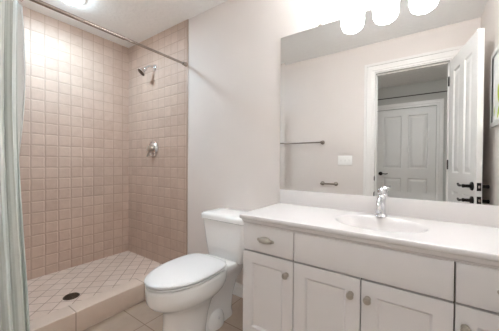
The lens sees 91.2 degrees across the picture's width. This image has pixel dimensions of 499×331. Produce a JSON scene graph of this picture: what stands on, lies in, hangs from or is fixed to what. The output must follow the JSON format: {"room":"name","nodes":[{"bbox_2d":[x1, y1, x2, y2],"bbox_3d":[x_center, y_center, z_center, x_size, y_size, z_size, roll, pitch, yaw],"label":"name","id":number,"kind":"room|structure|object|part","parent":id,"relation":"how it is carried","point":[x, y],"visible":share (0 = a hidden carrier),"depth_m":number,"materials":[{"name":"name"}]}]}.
{"room":"bathroom","nodes":[
{"label":"bathroom","id":0,"kind":"room"},
{"bbox_2d":[19,6,128,279],"bbox_3d":[-1.885,-0.178,2.319,0.008,2.440,1.513,1,1,35],"label":"tiled wall","id":1,"kind":"structure","parent":0,"point":[73,156],"depth_m":2.46,"materials":[{"name":"beige tile"}]},
{"bbox_2d":[17,0,226,47],"bbox_3d":[-0.075,-1.402,1.033,4.620,0.060,1.733,1,1,35],"label":"ceiling","id":2,"kind":"structure","parent":0,"point":[138,21],"depth_m":2.25,"materials":[{"name":"paint"}]},
{"bbox_2d":[62,0,85,5],"bbox_3d":[-1.470,-1.366,2.005,0.210,0.052,0.210,1,1,35],"label":"ceiling lamp","id":3,"kind":"object","parent":2,"relation":"attached to","point":[70,2],"visible":1,"depth_m":2.02,"materials":[{"name":"white glass"}]},
{"bbox_2d":[27,251,242,330],"bbox_3d":[-0.628,1.096,0.294,4.620,0.072,3.600,1,1,35],"label":"floor","id":4,"kind":"structure","parent":0,"point":[46,293],"depth_m":2.02,"materials":[{"name":"tile"}]},
{"bbox_2d":[63,292,79,299],"bbox_3d":[-1.410,1.034,1.934,0.112,0.007,0.112,1,1,35],"label":"shower drain","id":5,"kind":"object","parent":4,"relation":"on","point":[74,295],"visible":1,"depth_m":1.93,"materials":[{"name":"brown metal"}]},
{"bbox_2d":[30,273,148,330],"bbox_3d":[-1.023,0.984,1.722,0.123,0.140,1.513,1,1,35],"label":"shower curb","id":6,"kind":"object","parent":4,"relation":"on","point":[81,315],"visible":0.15,"depth_m":1.62,"materials":[{"name":"tile"}]},
{"bbox_2d":[144,208,247,330],"bbox_3d":[-0.305,0.708,1.633,0.436,0.704,0.820,1,1,35],"label":"toilet","id":7,"kind":"object","parent":4,"relation":"on","point":[192,292],"visible":0.99,"depth_m":1.52,"materials":[{"name":"white ceramic"}]},
{"bbox_3d":[-0.398,0.661,1.503,0.356,0.014,0.492,1,1,35],"label":"seat","id":8,"kind":"part","parent":7,"relation":"part of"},
{"bbox_3d":[-0.398,0.641,1.502,0.364,0.022,0.499,1,1,35],"label":"seat lid","id":9,"kind":"part","parent":7,"relation":"part of","materials":[{"name":"white plastic"}]},
{"bbox_3d":[-0.140,0.556,1.865,0.406,0.302,0.226,1,1,35],"label":"tank","id":10,"kind":"part","parent":7,"relation":"part of","materials":[{"name":"white ceramic"}]},
{"bbox_3d":[-0.140,0.381,1.862,0.436,0.052,0.253,1,1,35],"label":"tank lid","id":11,"kind":"part","parent":7,"relation":"part of","materials":[{"name":"white ceramic"}]},
{"bbox_2d":[243,222,498,330],"bbox_3d":[0.601,0.698,1.204,1.260,0.746,0.496,1,1,35],"label":"vanity cabinet","id":12,"kind":"object","parent":4,"relation":"on","point":[293,280],"visible":0.98,"depth_m":1.05,"materials":[{"name":"white paint"}]},
{"bbox_3d":[0.077,0.395,1.290,0.106,0.030,0.028,1,1,35],"label":"cup pull","id":13,"kind":"part","parent":12,"relation":"part of","materials":[{"name":"silver metal"}]},
{"bbox_3d":[0.095,0.715,1.310,0.189,0.357,0.006,1,1,35],"label":"panel","id":14,"kind":"part","parent":12,"relation":"part of","materials":[{"name":"white paint"}]},
{"bbox_3d":[0.097,0.400,1.306,0.306,0.140,0.022,1,1,35],"label":"drawer","id":15,"kind":"part","parent":12,"relation":"part of","materials":[{"name":"white paint"}]},
{"bbox_3d":[0.095,0.715,1.310,0.306,0.473,0.022,1,1,35],"label":"door","id":16,"kind":"part","parent":12,"relation":"part of","materials":[{"name":"white paint"}]},
{"bbox_3d":[0.177,0.551,1.217,0.031,0.031,0.033,1,1,35],"label":"knob","id":17,"kind":"part","parent":12,"relation":"part of","materials":[{"name":"silver metal"}]},
{"bbox_3d":[0.348,0.719,1.132,0.186,0.357,0.006,1,1,35],"label":"panel","id":18,"kind":"part","parent":12,"relation":"part of","materials":[{"name":"white paint"}]},
{"bbox_3d":[0.348,0.719,1.132,0.304,0.473,0.022,1,1,35],"label":"door","id":19,"kind":"part","parent":12,"relation":"part of","materials":[{"name":"white paint"}]},
{"bbox_3d":[0.428,0.554,1.042,0.031,0.031,0.033,1,1,35],"label":"knob","id":20,"kind":"part","parent":12,"relation":"part of","materials":[{"name":"silver metal"}]},
{"bbox_3d":[0.483,0.555,1.003,0.031,0.031,0.033,1,1,35],"label":"knob","id":21,"kind":"part","parent":12,"relation":"part of","materials":[{"name":"silver metal"}]},
{"bbox_2d":[239,189,498,266],"bbox_3d":[0.602,0.296,1.205,1.268,0.234,0.488,1,1,35],"label":"countertop","id":22,"kind":"structure","parent":12,"relation":"on","point":[468,232],"depth_m":1.19,"materials":[{"name":"stone"}]},
{"bbox_2d":[375,187,388,216],"bbox_3d":[0.694,0.196,1.290,0.066,0.163,0.165,1,1,35],"label":"faucet","id":23,"kind":"object","parent":22,"relation":"on","point":[381,198],"visible":1,"depth_m":1.31,"materials":[{"name":"silver metal"}]},
{"bbox_3d":[0.682,0.201,1.279,0.027,0.074,0.134,1,1,35],"label":"spout","id":24,"kind":"part","parent":23,"relation":"part of","materials":[{"name":"silver metal"}]},
{"bbox_3d":[0.728,0.136,1.329,0.058,0.043,0.042,1,1,35],"label":"lever","id":25,"kind":"part","parent":23,"relation":"part of","materials":[{"name":"silver metal"}]},
{"bbox_3d":[0.487,0.330,1.035,1.260,0.008,0.022,1,1,35],"label":"rail","id":26,"kind":"part","parent":12,"relation":"part of","materials":[{"name":"white paint"}]},
{"bbox_3d":[0.496,0.643,1.053,1.224,0.627,0.014,1,1,35],"label":"frame","id":27,"kind":"part","parent":12,"relation":"part of","materials":[{"name":"white wood"}]},
{"bbox_3d":[0.600,0.722,0.956,0.183,0.357,0.006,1,1,35],"label":"panel","id":28,"kind":"part","parent":12,"relation":"part of","materials":[{"name":"white paint"}]},
{"bbox_3d":[0.600,0.722,0.956,0.300,0.473,0.022,1,1,35],"label":"door","id":29,"kind":"part","parent":12,"relation":"part of","materials":[{"name":"white paint"}]},
{"bbox_3d":[0.734,0.559,0.828,0.031,0.031,0.033,1,1,35],"label":"knob","id":30,"kind":"part","parent":12,"relation":"part of","materials":[{"name":"silver metal"}]},
{"bbox_3d":[0.862,0.726,0.773,0.330,0.473,0.022,1,1,35],"label":"door","id":31,"kind":"part","parent":12,"relation":"part of","materials":[{"name":"white paint"}]},
{"bbox_3d":[0.864,0.411,0.770,0.330,0.140,0.022,1,1,35],"label":"drawer","id":32,"kind":"part","parent":12,"relation":"part of","materials":[{"name":"white paint"}]},
{"bbox_2d":[128,20,186,263],"bbox_3d":[-1.029,-0.176,2.638,1.029,2.440,0.008,1,1,35],"label":"tiled wall","id":33,"kind":"structure","parent":0,"point":[157,99],"depth_m":2.59,"materials":[{"name":"beige tile"}]},
{"bbox_2d":[138,64,155,75],"bbox_3d":[-1.084,-1.010,2.573,0.176,0.147,0.088,0,1,-44],"label":"showerhead","id":34,"kind":"object","parent":33,"relation":"attached to","point":[141,71],"visible":1,"depth_m":2.55,"materials":[{"name":"silver metal"}]},
{"bbox_2d":[146,141,157,156],"bbox_3d":[-1.059,-0.178,2.613,0.170,0.173,0.069,1,1,35],"label":"shower valve","id":35,"kind":"object","parent":33,"relation":"attached to","point":[152,149],"visible":1,"depth_m":2.60,"materials":[{"name":"silver metal"}]},
{"bbox_3d":[-1.063,-0.153,2.607,0.068,0.122,0.056,1,1,35],"label":"handle","id":36,"kind":"part","parent":35,"relation":"part of","materials":[{"name":"silver metal"}]},
{"bbox_2d":[187,0,498,284],"bbox_3d":[-0.066,-0.162,2.030,3.520,2.440,0.100,1,1,35],"label":"wall","id":37,"kind":"structure","parent":0,"point":[234,46],"depth_m":1.99,"materials":[{"name":"paint"}]},
{"bbox_2d":[186,19,188,254],"bbox_3d":[-0.598,-0.239,2.336,0.022,2.300,0.008,1,1,35],"label":"trim","id":38,"kind":"structure","parent":37,"relation":"attached to","point":[187,19],"depth_m":2.33,"materials":[{"name":"tile"}]},
{"bbox_2d":[233,282,242,297],"bbox_3d":[-0.162,1.008,2.034,0.930,0.098,0.014,1,1,35],"label":"baseboard","id":39,"kind":"structure","parent":37,"relation":"attached to","point":[238,288],"depth_m":1.98,"materials":[{"name":"white paint"}]},
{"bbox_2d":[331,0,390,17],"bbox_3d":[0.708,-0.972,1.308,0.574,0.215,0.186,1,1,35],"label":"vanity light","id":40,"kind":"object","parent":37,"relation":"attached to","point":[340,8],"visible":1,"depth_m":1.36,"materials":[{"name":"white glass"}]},
{"bbox_3d":[0.544,-0.945,1.401,0.142,0.157,0.142,1,1,35],"label":"lamp shade","id":41,"kind":"part","parent":40,"relation":"part of","materials":[{"name":"white glass"}]},
{"bbox_3d":[0.697,-0.943,1.294,0.142,0.157,0.142,1,1,35],"label":"lamp shade","id":42,"kind":"part","parent":40,"relation":"part of","materials":[{"name":"white glass"}]},
{"bbox_2d":[280,0,498,204],"bbox_3d":[0.739,-0.370,1.397,1.261,1.093,0.012,1,1,35],"label":"wall mirror","id":43,"kind":"object","parent":37,"relation":"attached to","point":[402,96],"visible":0.98,"depth_m":1.35,"materials":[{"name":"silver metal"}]},
{"bbox_2d":[280,189,498,227],"bbox_3d":[0.740,0.229,1.396,1.264,0.101,0.018,1,1,35],"label":"backsplash","id":44,"kind":"structure","parent":37,"relation":"attached to","point":[455,212],"depth_m":1.31,"materials":[{"name":"stone"}]},
{"bbox_3d":[-0.997,-0.155,0.701,3.320,2.440,0.120,1,1,35],"label":"wall","id":45,"kind":"structure","parent":0,"visible":0},
{"bbox_3d":[-1.892,-0.169,1.405,1.029,2.440,0.008,1,1,35],"label":"tiled wall","id":46,"kind":"structure","parent":45,"relation":"attached to","visible":0},
{"bbox_2d":[30,0,187,66],"bbox_3d":[-1.032,-0.959,1.718,0.040,0.040,1.497,1,1,35],"label":"shower curtain rod","id":47,"kind":"object","parent":46,"relation":"attached to","point":[39,2],"visible":1,"depth_m":1.68,"materials":[{"name":"silver metal"}]},
{"bbox_2d":[0,0,29,330],"bbox_3d":[-1.327,0.018,1.245,0.295,1.978,0.327,1,1,35],"label":"shower curtain","id":48,"kind":"object","parent":47,"relation":"hanging from","point":[14,304],"visible":1,"depth_m":1.29,"materials":[{"name":"fabric"}]}
]}

